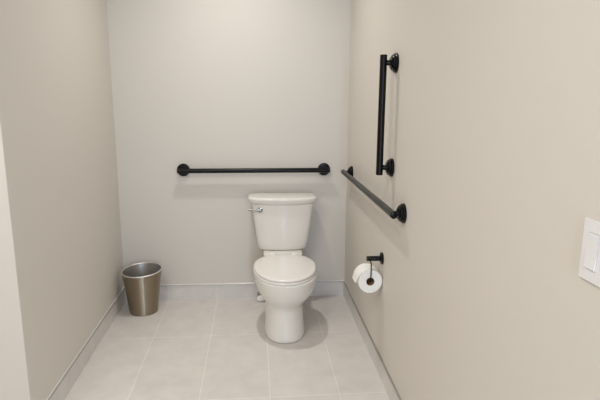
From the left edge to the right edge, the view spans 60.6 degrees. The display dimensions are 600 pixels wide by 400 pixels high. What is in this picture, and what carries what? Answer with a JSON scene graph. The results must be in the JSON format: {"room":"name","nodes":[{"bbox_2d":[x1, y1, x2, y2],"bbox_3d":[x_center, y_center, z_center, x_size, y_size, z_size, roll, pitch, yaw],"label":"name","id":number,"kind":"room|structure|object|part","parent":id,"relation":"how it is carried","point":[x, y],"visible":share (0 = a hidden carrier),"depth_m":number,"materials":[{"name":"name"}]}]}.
{"room":"accessible restroom","nodes":[
{"label":"accessible restroom","id":0,"kind":"room"},
{"bbox_2d":[0,0,123,399],"bbox_3d":[-1.769,-0.432,2.476,1.300,2.600,1.482,-1,11,-5],"label":"wall","id":1,"kind":"structure","parent":0,"point":[61,256],"depth_m":2.27,"materials":[{"name":"paint"}]},
{"bbox_2d":[46,287,125,399],"bbox_3d":[-1.125,0.782,2.779,0.012,0.110,1.482,-1,11,-5],"label":"baseboard","id":2,"kind":"structure","parent":1,"relation":"attached to","point":[74,370],"depth_m":2.69,"materials":[{"name":"tile"}]},
{"bbox_2d":[64,295,389,399],"bbox_3d":[-0.895,1.182,1.335,3.050,0.100,4.740,-1,11,-5],"label":"floor","id":3,"kind":"structure","parent":0,"point":[217,348],"depth_m":2.76,"materials":[{"name":"tile"}]},
{"bbox_2d":[121,262,161,315],"bbox_3d":[-1.016,0.580,3.320,0.254,0.292,0.254,-1,11,-5],"label":"waste bin","id":4,"kind":"object","parent":3,"relation":"on","point":[142,281],"visible":1,"depth_m":3.25,"materials":[{"name":"silver metal"}]},
{"bbox_2d":[257,292,264,300],"bbox_3d":[-0.261,0.497,3.505,0.071,0.390,0.092,-1,11,-5],"label":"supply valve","id":5,"kind":"object","parent":3,"relation":"on","point":[259,298],"visible":0.21,"depth_m":3.49,"materials":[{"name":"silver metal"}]},
{"bbox_3d":[-0.263,0.671,3.503,0.061,0.043,0.020,-1,11,-5],"label":"knob","id":6,"kind":"part","parent":5,"relation":"part of","materials":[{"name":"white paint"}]},
{"bbox_2d":[248,193,316,343],"bbox_3d":[-0.097,0.389,3.147,0.444,0.747,0.740,0,11,-4],"label":"toilet","id":7,"kind":"object","parent":3,"relation":"on","point":[285,278],"visible":1,"depth_m":3.08,"materials":[{"name":"ceramic"}]},
{"bbox_3d":[-0.117,0.164,3.376,0.398,0.310,0.184,0,11,-4],"label":"tank","id":8,"kind":"part","parent":7,"relation":"part of","materials":[{"name":"ceramic"}]},
{"bbox_3d":[-0.115,-0.008,3.334,0.444,0.044,0.214,0,11,-4],"label":"tank lid","id":9,"kind":"part","parent":7,"relation":"part of","materials":[{"name":"ceramic"}]},
{"bbox_3d":[-0.088,0.412,3.028,0.374,0.013,0.496,0,11,-4],"label":"seat","id":10,"kind":"part","parent":7,"relation":"part of","materials":[{"name":"plastic"}]},
{"bbox_3d":[-0.088,0.392,3.024,0.369,0.023,0.488,0,11,-4],"label":"seat lid","id":11,"kind":"part","parent":7,"relation":"part of","materials":[{"name":"plastic"}]},
{"bbox_2d":[106,0,350,284],"bbox_3d":[-0.438,-0.606,3.378,1.750,2.600,0.120,-1,11,-5],"label":"wall","id":12,"kind":"structure","parent":0,"point":[196,83],"depth_m":3.34,"materials":[{"name":"paint"}]},
{"bbox_2d":[126,280,343,300],"bbox_3d":[-0.441,0.628,3.563,1.510,0.110,0.012,-1,11,-5],"label":"baseboard","id":13,"kind":"structure","parent":12,"relation":"attached to","point":[334,287],"depth_m":3.55,"materials":[{"name":"tile"}]},
{"bbox_2d":[177,163,329,175],"bbox_3d":[-0.299,-0.196,3.378,1.011,0.083,0.068,-1,11,-5],"label":"grab bar","id":14,"kind":"object","parent":12,"relation":"attached to","point":[323,168],"visible":1,"depth_m":3.35,"materials":[{"name":"black metal"}]},
{"bbox_2d":[344,0,599,399],"bbox_3d":[0.573,-0.156,1.193,0.120,2.600,4.500,-1,11,-5],"label":"wall","id":15,"kind":"structure","parent":0,"point":[492,128],"depth_m":1.41,"materials":[{"name":"paint"}]},
{"bbox_2d":[343,281,401,399],"bbox_3d":[0.500,1.067,1.432,0.010,0.106,4.496,-1,11,-5],"label":"baseboard","id":16,"kind":"structure","parent":15,"relation":"attached to","point":[384,375],"depth_m":2.73,"materials":[{"name":"tile"}]},
{"bbox_2d":[341,166,406,222],"bbox_3d":[0.350,-0.060,2.707,0.068,0.083,1.251,-1,11,-5],"label":"grab bar","id":17,"kind":"object","parent":15,"relation":"attached to","point":[400,213],"visible":1,"depth_m":2.31,"materials":[{"name":"black metal"}]},
{"bbox_2d":[366,252,383,278],"bbox_3d":[0.362,0.313,2.546,0.079,0.126,0.127,-1,11,-5],"label":"toilet paper holder","id":18,"kind":"object","parent":15,"relation":"attached to","point":[380,257],"visible":0.96,"depth_m":2.50,"materials":[{"name":"black metal"}]},
{"bbox_2d":[352,263,381,292],"bbox_3d":[0.334,0.388,2.558,0.129,0.120,0.105,-1,11,-5],"label":"toilet paper roll","id":19,"kind":"object","parent":18,"relation":"hanging from","point":[361,275],"visible":0.96,"depth_m":2.51,"materials":[{"name":"paper"}]},
{"bbox_3d":[0.360,0.286,2.511,0.068,0.025,0.025,-1,11,-5],"label":"post","id":20,"kind":"part","parent":18,"relation":"part of","materials":[{"name":"black metal"}]},
{"bbox_2d":[376,53,398,176],"bbox_3d":[0.381,-0.371,2.270,0.074,0.540,0.083,-1,11,-5],"label":"grab bar","id":21,"kind":"object","parent":15,"relation":"attached to","point":[393,62],"visible":1,"depth_m":2.25,"materials":[{"name":"black metal"}]},
{"bbox_2d":[578,217,599,286],"bbox_3d":[0.532,0.094,0.935,0.009,0.114,0.062,-1,11,-5],"label":"light switch","id":22,"kind":"object","parent":15,"relation":"attached to","point":[589,267],"visible":1,"depth_m":0.94,"materials":[{"name":"plastic"}]}
]}

